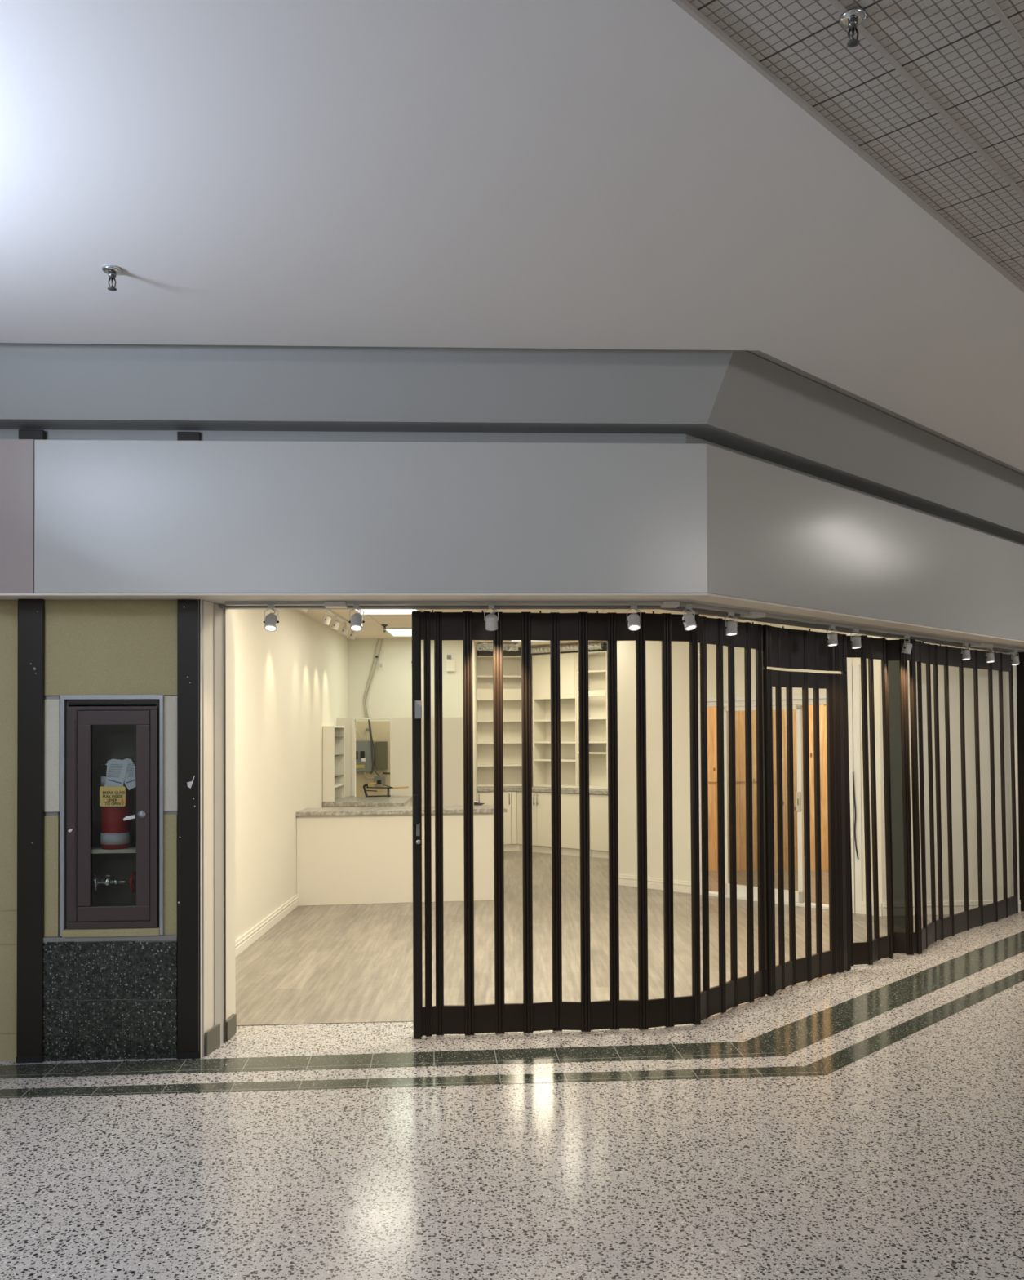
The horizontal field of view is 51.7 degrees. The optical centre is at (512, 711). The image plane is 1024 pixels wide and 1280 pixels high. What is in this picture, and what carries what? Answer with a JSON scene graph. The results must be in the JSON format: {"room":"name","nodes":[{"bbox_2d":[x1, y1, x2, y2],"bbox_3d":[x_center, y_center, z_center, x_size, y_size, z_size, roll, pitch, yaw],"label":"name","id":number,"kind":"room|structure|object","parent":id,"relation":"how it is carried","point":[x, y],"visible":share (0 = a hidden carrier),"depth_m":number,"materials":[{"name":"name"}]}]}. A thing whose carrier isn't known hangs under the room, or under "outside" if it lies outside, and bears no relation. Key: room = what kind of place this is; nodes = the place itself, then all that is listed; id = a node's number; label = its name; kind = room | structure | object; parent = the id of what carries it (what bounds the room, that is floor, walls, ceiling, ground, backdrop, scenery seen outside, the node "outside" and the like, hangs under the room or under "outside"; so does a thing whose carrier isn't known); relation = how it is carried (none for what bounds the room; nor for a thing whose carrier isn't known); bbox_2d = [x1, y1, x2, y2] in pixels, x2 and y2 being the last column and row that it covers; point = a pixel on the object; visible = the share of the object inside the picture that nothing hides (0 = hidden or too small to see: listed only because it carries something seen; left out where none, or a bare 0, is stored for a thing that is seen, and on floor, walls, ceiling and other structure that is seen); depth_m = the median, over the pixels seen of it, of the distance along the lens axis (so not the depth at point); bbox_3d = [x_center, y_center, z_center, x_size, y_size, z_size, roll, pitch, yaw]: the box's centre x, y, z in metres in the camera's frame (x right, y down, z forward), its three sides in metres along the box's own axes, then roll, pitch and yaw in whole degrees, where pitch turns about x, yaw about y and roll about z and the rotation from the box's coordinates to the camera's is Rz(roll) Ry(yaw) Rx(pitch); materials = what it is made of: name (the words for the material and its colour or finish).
{"room":"shopping mall","nodes":[
{"label":"shopping mall","id":0,"kind":"room"},
{"bbox_2d":[0,439,35,593],"bbox_3d":[-4.253,-1.012,5.488,3.512,0.805,0.100,0,-1,-2],"label":"wall","id":1,"kind":"structure","parent":0,"point":[16,455],"depth_m":5.51,"materials":[{"name":"beige paint"}]},
{"bbox_2d":[0,599,177,1061],"bbox_3d":[-3.905,0.637,5.625,4.198,2.466,0.122,0,-1,-4],"label":"wall","id":2,"kind":"structure","parent":0,"point":[93,647],"depth_m":5.69,"materials":[{"name":"beige paint"}]},
{"bbox_2d":[43,695,177,942],"bbox_3d":[-2.162,0.568,5.691,0.713,1.318,0.046,0,-1,-4],"label":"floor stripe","id":3,"kind":"structure","parent":2,"relation":"attached to","point":[162,937],"depth_m":5.66,"materials":[{"name":"grey metal"}]},
{"bbox_2d":[59,694,164,937],"bbox_3d":[-2.155,0.558,5.773,0.542,1.290,0.244,0,-1,-4],"label":"fire extinguisher cabinet","id":4,"kind":"object","parent":2,"relation":"attached to","point":[95,730],"visible":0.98,"depth_m":5.68,"materials":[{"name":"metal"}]},
{"bbox_2d":[99,786,125,806],"bbox_3d":[-2.149,0.456,5.686,0.136,0.110,0.002,0,-1,-4],"label":"sign","id":5,"kind":"object","parent":4,"relation":"attached to","point":[109,796],"visible":1,"depth_m":5.68,"materials":[{"name":"gold metal"}]},
{"bbox_2d":[91,755,136,849],"bbox_3d":[-2.154,0.489,5.766,0.247,0.510,0.150,-1,-1,24],"label":"fire extinguisher","id":6,"kind":"object","parent":4,"relation":"on","point":[115,831],"visible":0.59,"depth_m":5.71,"materials":[{"name":"red metal"}]},
{"bbox_2d":[91,871,136,901],"bbox_3d":[-2.175,0.950,5.776,0.250,0.162,0.186,0,-1,0],"label":"valve","id":7,"kind":"object","parent":4,"relation":"in","point":[108,882],"visible":0.78,"depth_m":5.74,"materials":[{"name":"silver metal"}]},
{"bbox_2d":[91,846,136,853],"bbox_3d":[-2.161,0.755,5.771,0.476,0.020,0.140,0,-1,-4],"label":"shelf","id":8,"kind":"object","parent":4,"relation":"attached to","point":[95,850],"depth_m":5.71,"materials":[{"name":"beige metal"}]},
{"bbox_2d":[104,758,128,786],"bbox_3d":[-2.134,0.332,5.696,0.128,0.157,0.001,0,-1,-4],"label":"tag","id":9,"kind":"object","parent":4,"relation":"attached to","point":[117,769],"visible":1,"depth_m":5.70,"materials":[{"name":"white paper"}]},
{"bbox_2d":[106,764,122,777],"bbox_3d":[-2.142,0.318,5.695,0.088,0.072,0.001,0,-1,-4],"label":"print","id":10,"kind":"object","parent":9,"relation":"on","point":[113,770],"depth_m":5.70,"materials":[{"name":"grey paper"}]},
{"bbox_2d":[123,758,136,790],"bbox_3d":[-2.069,0.337,5.706,0.075,0.173,0.001,0,-1,-4],"label":"tag","id":11,"kind":"object","parent":4,"relation":"attached to","point":[130,780],"visible":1,"depth_m":5.71,"materials":[{"name":"white paper"}]},
{"bbox_2d":[128,763,133,777],"bbox_3d":[-2.058,0.316,5.707,0.028,0.071,0.001,0,-1,-4],"label":"print","id":12,"kind":"object","parent":11,"relation":"on","point":[131,766],"depth_m":5.71,"materials":[{"name":"grey paper"}]},
{"bbox_2d":[233,609,235,1013],"bbox_3d":[-1.950,0.386,6.225,0.625,2.967,0.059,0,-1,0],"label":"wall","id":13,"kind":"structure","parent":0,"point":[234,793],"depth_m":6.23,"materials":[{"name":"beige paint"}]},
{"bbox_2d":[200,599,233,1057],"bbox_3d":[-1.677,0.629,5.939,0.077,2.467,0.497,0,-1,4],"label":"door frame","id":14,"kind":"structure","parent":13,"relation":"attached to","point":[208,606],"depth_m":5.82,"materials":[{"name":"beige paint"}]},
{"bbox_2d":[204,1013,236,1056],"bbox_3d":[-1.629,1.800,5.926,0.038,0.125,0.438,0,-1,3],"label":"baseboard","id":15,"kind":"object","parent":13,"relation":"attached to","point":[212,1037],"visible":0.96,"depth_m":5.84,"materials":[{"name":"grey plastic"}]},
{"bbox_2d":[235,608,348,940],"bbox_3d":[-2.212,0.454,10.124,0.100,2.970,7.739,0,-1,0],"label":"wall","id":16,"kind":"structure","parent":0,"point":[291,681],"depth_m":9.74,"materials":[{"name":"beige paint"}]},
{"bbox_2d":[235,893,297,956],"bbox_3d":[-2.145,1.843,8.359,0.020,0.121,4.380,0,-1,0],"label":"baseboard","id":17,"kind":"structure","parent":16,"relation":"attached to","point":[242,943],"depth_m":9.14,"materials":[{"name":"white wood"}]},
{"bbox_2d":[337,717,463,806],"bbox_3d":[-1.334,1.030,13.074,1.652,1.912,0.080,0,-1,0],"label":"wall partition","id":18,"kind":"structure","parent":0,"point":[401,727],"depth_m":13.04,"materials":[{"name":"beige paint"}]},
{"bbox_2d":[351,717,391,796],"bbox_3d":[-1.732,0.558,13.036,0.483,0.968,0.012,0,-1,0],"label":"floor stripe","id":19,"kind":"structure","parent":18,"relation":"attached to","point":[353,719],"depth_m":13.03,"materials":[{"name":"white"}]},
{"bbox_2d":[347,638,474,804],"bbox_3d":[-1.386,0.517,13.984,1.752,2.970,0.118,0,-1,0],"label":"wall","id":20,"kind":"structure","parent":0,"point":[390,694],"depth_m":13.96,"materials":[{"name":"beige paint"}]},
{"bbox_2d":[355,741,374,771],"bbox_3d":[-1.953,0.582,13.833,0.288,0.401,0.118,0,-1,0],"label":"electrical panel","id":21,"kind":"object","parent":20,"relation":"attached to","point":[363,748],"visible":0.7,"depth_m":13.79,"materials":[{"name":"grey metal"}]},
{"bbox_2d":[368,720,380,777],"bbox_3d":[-1.797,0.463,13.764,0.159,0.772,0.020,0,-1,0],"label":"power cable","id":22,"kind":"object","parent":21,"relation":"attached to","point":[369,722],"visible":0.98,"depth_m":13.76,"materials":[{"name":"grey plastic"}]},
{"bbox_2d":[364,638,383,717],"bbox_3d":[-1.824,-0.443,13.935,0.265,1.046,0.020,0,-1,0],"label":"cable","id":23,"kind":"object","parent":20,"relation":"attached to","point":[365,700],"visible":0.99,"depth_m":13.93,"materials":[{"name":"beige plastic"}]},
{"bbox_2d":[373,776,385,784],"bbox_3d":[-1.736,0.898,13.853,0.140,0.100,0.068,0,-1,0],"label":"outlet box","id":24,"kind":"object","parent":20,"relation":"attached to","point":[379,780],"visible":1,"depth_m":13.83,"materials":[{"name":"grey metal"}]},
{"bbox_2d":[375,741,387,769],"bbox_3d":[-1.714,0.572,13.862,0.157,0.364,0.060,0,-1,0],"label":"electrical panel","id":25,"kind":"object","parent":20,"relation":"attached to","point":[381,747],"visible":1,"depth_m":13.83,"materials":[{"name":"grey metal"}]},
{"bbox_2d":[446,654,455,671],"bbox_3d":[-0.808,-0.641,13.932,0.110,0.221,0.060,0,-1,0],"label":"alarm box","id":26,"kind":"object","parent":20,"relation":"attached to","point":[451,664],"visible":1,"depth_m":13.90,"materials":[{"name":"beige plastic"}]},
{"bbox_2d":[473,640,478,800],"bbox_3d":[-0.560,0.530,15.018,0.100,2.970,1.950,0,-1,0],"label":"wall","id":27,"kind":"structure","parent":0,"point":[475,651],"depth_m":14.76,"materials":[{"name":"beige paint"}]},
{"bbox_2d":[295,608,693,649],"bbox_3d":[1.469,-1.052,11.557,7.550,0.050,10.926,0,-1,0],"label":"ceiling","id":28,"kind":"structure","parent":0,"point":[372,626],"depth_m":11.36,"materials":[{"name":"paint"}]},
{"bbox_2d":[323,608,351,626],"bbox_3d":[-1.846,-1.019,10.396,0.036,0.018,4.623,0,-1,0],"label":"track","id":29,"kind":"object","parent":28,"relation":"attached to","point":[331,612],"visible":0.21,"depth_m":11.11,"materials":[{"name":"white metal"}]},
{"bbox_2d":[322,610,331,625],"bbox_3d":[-1.849,-0.935,10.536,0.086,0.144,0.081,0,-1,-21],"label":"ceiling spotlight","id":30,"kind":"object","parent":29,"relation":"attached to","point":[326,620],"visible":1,"depth_m":10.51,"materials":[{"name":"white metal"}]},
{"bbox_2d":[351,608,422,614],"bbox_3d":[-1.256,-1.025,10.320,0.660,0.014,1.260,0,-1,0],"label":"recessed light","id":31,"kind":"object","parent":28,"relation":"in","point":[366,611],"visible":0.14,"depth_m":10.71,"materials":[{"name":"white plastic"}]},
{"bbox_2d":[382,627,412,636],"bbox_3d":[-1.205,-0.979,12.994,0.660,0.014,1.010,0,-1,0],"label":"recessed light","id":32,"kind":"object","parent":28,"relation":"in","point":[393,632],"visible":0.41,"depth_m":12.90,"materials":[{"name":"white plastic"}]},
{"bbox_2d":[386,629,412,635],"bbox_3d":[-1.205,-0.980,12.994,0.600,0.010,0.950,0,-1,0],"label":"diffuser","id":33,"kind":"object","parent":32,"relation":"attached to","point":[391,632],"depth_m":12.95,"materials":[{"name":"white plastic"}]},
{"bbox_2d":[476,642,518,651],"bbox_3d":[-0.203,-0.897,14.669,0.580,0.117,0.210,0,-1,0],"label":"plastic sheet","id":34,"kind":"object","parent":28,"relation":"hanging from","point":[508,646],"visible":0.77,"depth_m":14.71,"materials":[{"name":"clear plastic"}]},
{"bbox_2d":[531,641,604,653],"bbox_3d":[0.749,-0.899,14.900,1.260,0.104,0.146,-1,-1,36],"label":"duct","id":35,"kind":"object","parent":28,"relation":"attached to","point":[592,646],"visible":0.64,"depth_m":14.83,"materials":[{"name":"silver metal"}]},
{"bbox_2d":[0,0,1023,471],"bbox_3d":[0.019,-1.833,4.207,33.640,0.050,11.886,0,-1,-22],"label":"ceiling","id":36,"kind":"structure","parent":0,"point":[523,174],"depth_m":3.74,"materials":[{"name":"white paint"}]},
{"bbox_2d":[102,265,123,291],"bbox_3d":[-1.623,-1.755,4.289,0.081,0.085,0.081,0,-1,0],"label":"sprinkler","id":37,"kind":"object","parent":36,"relation":"attached to","point":[111,270],"visible":1,"depth_m":4.28,"materials":[{"name":"silver metal"}]},
{"bbox_2d":[672,0,1023,293],"bbox_3d":[3.429,-1.868,2.283,4.933,0.024,33.572,-1,-1,44],"label":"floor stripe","id":38,"kind":"structure","parent":36,"relation":"attached to","point":[688,7],"depth_m":3.20,"materials":[{"name":"grey metal"}]},
{"bbox_2d":[687,0,1023,285],"bbox_3d":[6.672,-1.959,-0.881,14.005,0.028,33.572,-1,-1,44],"label":"grid","id":39,"kind":"object","parent":36,"relation":"attached to","point":[960,52],"depth_m":3.10,"materials":[{"name":"metal"}]},
{"bbox_2d":[839,8,867,47],"bbox_3d":[0.902,-1.803,2.795,0.072,0.076,0.072,0,-1,0],"label":"sprinkler","id":40,"kind":"object","parent":39,"relation":"attached to","point":[851,19],"visible":1,"depth_m":2.79,"materials":[{"name":"silver metal"}]},
{"bbox_2d":[0,911,1023,1279],"bbox_3d":[1.010,1.884,7.968,30.000,0.001,36.000,0,-1,0],"label":"floor","id":41,"kind":"structure","parent":0,"point":[904,1160],"depth_m":4.27,"materials":[{"name":"stone"}]},
{"bbox_2d":[16,429,46,1063],"bbox_3d":[-2.571,0.175,5.659,0.135,3.376,0.059,0,-1,-4],"label":"wall post","id":42,"kind":"object","parent":41,"relation":"on","point":[31,612],"visible":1,"depth_m":5.63,"materials":[{"name":"black metal"}]},
{"bbox_2d":[43,939,177,1061],"bbox_3d":[-2.157,1.544,5.674,0.709,0.635,0.037,0,-1,-4],"label":"cladding","id":43,"kind":"object","parent":41,"relation":"on","point":[104,1000],"visible":1,"depth_m":5.66,"materials":[{"name":"black stone"}]},
{"bbox_2d":[177,431,200,1059],"bbox_3d":[-1.743,0.171,5.715,0.125,3.376,0.059,0,-1,-4],"label":"wall post","id":44,"kind":"object","parent":41,"relation":"on","point":[188,609],"visible":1,"depth_m":5.68,"materials":[{"name":"black paint"}]},
{"bbox_2d":[0,1041,785,1078],"bbox_3d":[-3.109,1.861,5.447,9.134,0.001,0.927,0,-1,0],"label":"floor stripe","id":45,"kind":"structure","parent":41,"relation":"on","point":[735,1049],"depth_m":5.61,"materials":[{"name":"green stone"}]},
{"bbox_2d":[0,1066,826,1097],"bbox_3d":[-2.958,1.854,5.103,9.090,0.001,0.750,0,-1,0],"label":"floor stripe","id":46,"kind":"structure","parent":41,"relation":"on","point":[790,1070],"depth_m":5.26,"materials":[{"name":"green stone"}]},
{"bbox_2d":[745,930,1023,1055],"bbox_3d":[5.646,1.897,10.230,8.699,0.001,9.163,0,-1,0],"label":"floor stripe","id":47,"kind":"structure","parent":41,"relation":"on","point":[785,1040],"depth_m":6.81,"materials":[{"name":"green stone"}]},
{"bbox_2d":[806,969,1023,1075],"bbox_3d":[5.452,1.882,9.305,7.860,0.001,7.940,0,-1,0],"label":"floor stripe","id":48,"kind":"structure","parent":41,"relation":"on","point":[832,1063],"depth_m":6.16,"materials":[{"name":"green stone"}]},
{"bbox_2d":[1016,652,1023,911],"bbox_3d":[4.876,0.668,10.194,0.190,2.467,0.220,1,-1,-45],"label":"end post","id":49,"kind":"object","parent":41,"relation":"on","point":[1020,668],"visible":0.21,"depth_m":10.08,"materials":[{"name":"black metal"}]},
{"bbox_2d":[0,429,1023,640],"bbox_3d":[2.546,-1.054,8.805,18.330,0.930,5.312,0,-1,-36],"label":"panel","id":50,"kind":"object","parent":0,"point":[111,516],"depth_m":5.62,"materials":[{"name":"grey paint"}]},
{"bbox_2d":[198,599,204,1057],"bbox_3d":[-1.679,0.626,5.702,0.004,2.465,0.038,-1,-1,28],"label":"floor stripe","id":51,"kind":"structure","parent":50,"relation":"attached to","point":[202,601],"depth_m":5.70,"materials":[{"name":"silver metal"}]},
{"bbox_2d":[213,603,223,1044],"bbox_3d":[-1.643,0.630,5.909,0.008,2.465,0.112,0,-1,10],"label":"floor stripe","id":52,"kind":"structure","parent":50,"relation":"attached to","point":[218,612],"depth_m":5.90,"materials":[{"name":"beige paint"}]},
{"bbox_2d":[223,608,226,1043],"bbox_3d":[-1.624,0.631,5.973,0.004,2.465,0.020,0,-1,9],"label":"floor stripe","id":53,"kind":"structure","parent":50,"relation":"attached to","point":[224,610],"depth_m":5.97,"materials":[{"name":"beige paint"}]},
{"bbox_2d":[0,342,1023,543],"bbox_3d":[2.548,-1.672,8.381,18.094,0.332,3.744,0,-1,-30],"label":"bulkhead","id":54,"kind":"structure","parent":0,"point":[742,401],"depth_m":5.55,"materials":[{"name":"grey paint"}]},
{"bbox_2d":[0,593,1023,652],"bbox_3d":[2.547,-0.592,8.708,18.187,0.028,3.844,0,-1,-29],"label":"soffit","id":55,"kind":"structure","parent":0,"point":[710,597],"depth_m":5.78,"materials":[{"name":"beige paint"}]},
{"bbox_2d":[219,600,1023,653],"bbox_3d":[1.837,-0.586,7.304,7.405,0.030,1.452,0,-1,-31],"label":"track","id":56,"kind":"object","parent":55,"relation":"attached to","point":[676,606],"visible":0.95,"depth_m":6.03,"materials":[{"name":"grey metal"}]},
{"bbox_2d":[263,604,279,631],"bbox_3d":[-1.332,-0.518,5.845,0.082,0.145,0.087,-1,-1,35],"label":"track spotlight","id":57,"kind":"object","parent":56,"relation":"attached to","point":[271,620],"visible":1,"depth_m":5.83,"materials":[{"name":"grey metal"}]},
{"bbox_2d":[349,604,364,631],"bbox_3d":[-0.862,-0.521,5.865,0.082,0.145,0.087,-1,-1,35],"label":"track spotlight","id":58,"kind":"object","parent":56,"relation":"attached to","point":[357,621],"visible":1,"depth_m":5.85,"materials":[{"name":"grey metal"}]},
{"bbox_2d":[484,604,499,631],"bbox_3d":[-0.115,-0.523,5.904,0.086,0.146,0.093,0,-1,0],"label":"track spotlight","id":59,"kind":"object","parent":56,"relation":"attached to","point":[491,621],"visible":1,"depth_m":5.88,"materials":[{"name":"grey metal"}]},
{"bbox_2d":[412,609,768,1038],"bbox_3d":[0.621,0.631,6.320,2.436,2.440,0.448,0,-1,-21],"label":"gate","id":60,"kind":"object","parent":56,"relation":"hanging from","point":[644,1013],"visible":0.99,"depth_m":6.15,"materials":[{"name":"brown metal"}]},
{"bbox_2d":[762,625,851,995],"bbox_3d":[2.037,0.641,7.317,1.076,2.440,0.075,1,-1,-44],"label":"door","id":61,"kind":"structure","parent":60,"relation":"attached to","point":[784,648],"depth_m":7.32,"materials":[{"name":"brown metal"}]},
{"bbox_2d":[626,604,641,631],"bbox_3d":[0.685,-0.528,5.931,0.082,0.145,0.087,-1,-1,35],"label":"track spotlight","id":62,"kind":"object","parent":56,"relation":"attached to","point":[633,620],"visible":1,"depth_m":5.91,"materials":[{"name":"grey metal"}]},
{"bbox_2d":[682,604,697,631],"bbox_3d":[0.998,-0.530,5.945,0.082,0.144,0.087,0,-1,0],"label":"track spotlight","id":63,"kind":"object","parent":56,"relation":"attached to","point":[689,621],"visible":1,"depth_m":5.93,"materials":[{"name":"grey metal"}]},
{"bbox_2d":[724,611,738,635],"bbox_3d":[1.314,-0.527,6.329,0.076,0.139,0.075,-1,-1,31],"label":"track spotlight","id":64,"kind":"object","parent":56,"relation":"attached to","point":[731,626],"visible":1,"depth_m":6.31,"materials":[{"name":"grey metal"}]},
{"bbox_2d":[826,625,838,646],"bbox_3d":[2.179,-0.517,7.186,0.076,0.139,0.075,-1,-1,31],"label":"track spotlight","id":65,"kind":"object","parent":56,"relation":"attached to","point":[832,638],"visible":1,"depth_m":7.17,"materials":[{"name":"grey metal"}]},
{"bbox_2d":[850,628,862,648],"bbox_3d":[2.417,-0.514,7.423,0.076,0.139,0.075,-1,-1,31],"label":"track spotlight","id":66,"kind":"object","parent":56,"relation":"attached to","point":[855,641],"visible":1,"depth_m":7.40,"materials":[{"name":"grey metal"}]},
{"bbox_2d":[901,635,912,653],"bbox_3d":[2.985,-0.506,7.992,0.079,0.141,0.079,0,-1,0],"label":"track spotlight","id":67,"kind":"object","parent":56,"relation":"attached to","point":[907,646],"visible":1,"depth_m":7.96,"materials":[{"name":"grey metal"}]},
{"bbox_2d":[841,635,1018,965],"bbox_3d":[3.644,0.658,8.792,3.210,2.440,0.197,1,-1,-44],"label":"gate","id":68,"kind":"object","parent":56,"relation":"hanging from","point":[900,938],"visible":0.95,"depth_m":8.18,"materials":[{"name":"brown metal"}]},
{"bbox_2d":[960,643,971,660],"bbox_3d":[3.761,-0.498,8.756,0.076,0.139,0.075,-1,-1,31],"label":"track spotlight","id":69,"kind":"object","parent":56,"relation":"attached to","point":[966,654],"visible":1,"depth_m":8.74,"materials":[{"name":"grey metal"}]},
{"bbox_2d":[985,647,995,662],"bbox_3d":[4.127,-0.494,9.118,0.076,0.139,0.075,-1,-1,31],"label":"track spotlight","id":70,"kind":"object","parent":56,"relation":"attached to","point":[990,658],"visible":0.98,"depth_m":9.10,"materials":[{"name":"grey metal"}]},
{"bbox_2d":[1010,649,1020,665],"bbox_3d":[4.535,-0.489,9.523,0.076,0.139,0.075,-1,-1,31],"label":"track spotlight","id":71,"kind":"object","parent":56,"relation":"attached to","point":[1015,660],"visible":1,"depth_m":9.50,"materials":[{"name":"grey metal"}]},
{"bbox_2d":[478,648,595,785],"bbox_3d":[0.646,0.541,16.043,2.513,2.970,0.100,0,-1,0],"label":"wall","id":72,"kind":"structure","parent":0,"point":[518,653],"depth_m":16.02,"materials":[{"name":"beige paint"}]},
{"bbox_2d":[235,850,949,1026],"bbox_3d":[1.461,1.958,11.602,7.500,0.034,10.730,0,-1,0],"label":"floor","id":73,"kind":"structure","parent":0,"point":[336,963],"depth_m":8.46,"materials":[{"name":"grey wood"}]},
{"bbox_2d":[322,795,412,807],"bbox_3d":[-1.681,1.502,12.406,0.948,0.940,1.234,0,-1,0],"label":"countertop","id":74,"kind":"structure","parent":73,"relation":"on","point":[393,801],"depth_m":12.03,"materials":[{"name":"grey stone"}]},
{"bbox_2d":[323,725,345,801],"bbox_3d":[-2.093,0.601,12.439,0.131,0.863,0.765,0,-1,0],"label":"shelf box","id":75,"kind":"object","parent":74,"relation":"on","point":[334,736],"visible":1,"depth_m":12.06,"materials":[{"name":"white wood"}]},
{"bbox_2d":[363,782,408,797],"bbox_3d":[-1.520,0.939,12.706,0.549,0.176,0.028,0,-1,0],"label":"saw","id":76,"kind":"object","parent":74,"relation":"on","point":[366,784],"visible":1,"depth_m":12.70,"materials":[{"name":"black metal"}]},
{"bbox_2d":[296,804,506,906],"bbox_3d":[-1.141,1.472,10.950,2.129,0.944,0.530,0,-1,-9],"label":"counter","id":77,"kind":"object","parent":73,"relation":"on","point":[346,855],"depth_m":10.70,"materials":[{"name":"beige laminate"}]},
{"bbox_2d":[296,804,506,816],"bbox_3d":[-1.143,1.021,10.959,2.129,0.042,0.530,0,-1,-8],"label":"countertop","id":78,"kind":"structure","parent":77,"relation":"on","point":[477,808],"depth_m":10.76,"materials":[{"name":"grey stone"}]},
{"bbox_2d":[476,791,511,851],"bbox_3d":[-0.297,1.585,15.447,0.498,0.864,0.556,0,-1,-10],"label":"base cabinet","id":79,"kind":"object","parent":73,"relation":"on","point":[486,797],"visible":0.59,"depth_m":15.24,"materials":[{"name":"white wood"}]},
{"bbox_2d":[511,791,519,851],"bbox_3d":[-0.014,1.585,15.522,0.141,0.864,0.522,0,-1,-17],"label":"base cabinet","id":80,"kind":"object","parent":73,"relation":"on","point":[514,846],"visible":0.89,"depth_m":15.27,"materials":[{"name":"beige wood"}]},
{"bbox_2d":[516,791,562,854],"bbox_3d":[0.524,1.577,15.227,0.772,0.864,0.556,-1,-1,38],"label":"base cabinet","id":81,"kind":"object","parent":73,"relation":"on","point":[541,801],"visible":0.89,"depth_m":15.03,"materials":[{"name":"white wood"}]},
{"bbox_2d":[476,785,608,795],"bbox_3d":[0.501,1.115,15.179,2.435,0.055,0.909,-1,-1,26],"label":"countertop","id":82,"kind":"structure","parent":81,"relation":"on","point":[546,789],"depth_m":14.99,"materials":[{"name":"grey stone"}]},
{"bbox_2d":[476,655,522,786],"bbox_3d":[-0.179,0.140,15.612,0.852,1.912,0.304,0,-1,-11],"label":"wall shelving","id":83,"kind":"object","parent":82,"relation":"on","point":[512,665],"visible":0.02,"depth_m":15.73,"materials":[{"name":"white wood"}]},
{"bbox_2d":[532,652,577,788],"bbox_3d":[0.695,0.128,15.246,0.777,1.912,0.304,-1,-1,38],"label":"wall shelving","id":84,"kind":"object","parent":82,"relation":"on","point":[541,678],"visible":0.71,"depth_m":15.32,"materials":[{"name":"white wood"}]},
{"bbox_2d":[576,650,608,789],"bbox_3d":[1.205,0.118,14.844,0.512,1.912,0.304,-1,-1,38],"label":"wall shelving","id":85,"kind":"object","parent":82,"relation":"on","point":[597,660],"visible":0.63,"depth_m":14.98,"materials":[{"name":"white wood"}]},
{"bbox_2d":[560,792,591,857],"bbox_3d":[1.033,1.568,14.848,0.485,0.864,0.520,-1,-1,38],"label":"base cabinet","id":86,"kind":"object","parent":73,"relation":"on","point":[570,802],"visible":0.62,"depth_m":14.69,"materials":[{"name":"beige wood"}]},
{"bbox_2d":[590,794,608,858],"bbox_3d":[1.349,1.562,14.599,0.308,0.864,0.520,-1,-1,38],"label":"base cabinet","id":87,"kind":"object","parent":73,"relation":"on","point":[599,830],"visible":0.55,"depth_m":14.40,"materials":[{"name":"beige wood"}]},
{"bbox_2d":[617,614,882,902],"bbox_3d":[2.320,0.443,10.951,3.138,2.970,0.110,-1,-1,43],"label":"wall","id":88,"kind":"structure","parent":0,"point":[626,650],"depth_m":11.41,"materials":[{"name":"beige paint"}]},
{"bbox_2d":[618,874,882,916],"bbox_3d":[2.284,1.863,10.880,3.138,0.121,0.021,-1,-1,43],"label":"baseboard","id":89,"kind":"structure","parent":88,"relation":"attached to","point":[683,886],"depth_m":11.49,"materials":[{"name":"white wood"}]},
{"bbox_2d":[698,693,829,910],"bbox_3d":[2.554,0.876,10.709,1.568,2.085,0.120,-1,-1,43],"label":"sliding door","id":90,"kind":"structure","parent":88,"relation":"in","point":[797,698],"depth_m":10.58,"materials":[{"name":"white"}]},
{"bbox_2d":[841,631,862,914],"bbox_3d":[3.224,0.420,10.017,0.166,2.966,0.030,-1,-1,43],"label":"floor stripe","id":91,"kind":"structure","parent":88,"relation":"attached to","point":[853,671],"depth_m":9.98,"materials":[{"name":"white paint"}]},
{"bbox_2d":[853,771,858,858],"bbox_3d":[3.241,0.977,9.966,0.050,0.821,0.016,-1,-1,35],"label":"hanging cord","id":92,"kind":"object","parent":88,"relation":"hanging from","point":[853,771],"visible":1,"depth_m":9.97,"materials":[{"name":"black plastic"}]},
{"bbox_2d":[707,704,828,871],"bbox_3d":[3.603,0.449,11.694,3.200,2.970,2.800,0,-1,0],"label":"wall","id":93,"kind":"structure","parent":0,"point":[741,863],"depth_m":13.03,"materials":[{"name":"orange wood"}]},
{"bbox_2d":[707,770,777,782],"bbox_3d":[2.654,0.793,13.027,1.300,0.139,0.019,0,-1,0],"label":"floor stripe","id":94,"kind":"structure","parent":93,"relation":"attached to","point":[740,775],"depth_m":13.02,"materials":[{"name":"brown wood"}]},
{"bbox_2d":[745,350,1023,475],"bbox_3d":[2.546,-1.846,7.977,18.058,0.078,3.824,0,-1,-29],"label":"trim","id":95,"kind":"structure","parent":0,"point":[757,353],"depth_m":6.48,"materials":[{"name":"grey paint"}]},
{"bbox_2d":[879,636,1019,902],"bbox_3d":[4.101,0.417,9.973,1.358,2.970,0.110,0,-1,-6],"label":"wall","id":96,"kind":"structure","parent":0,"point":[953,672],"depth_m":9.93,"materials":[{"name":"beige paint"}]},
{"bbox_2d":[882,899,1021,916],"bbox_3d":[4.116,1.836,9.884,1.358,0.121,0.020,0,-1,-6],"label":"baseboard","id":97,"kind":"structure","parent":96,"relation":"attached to","point":[959,906],"depth_m":9.88,"materials":[{"name":"white wood"}]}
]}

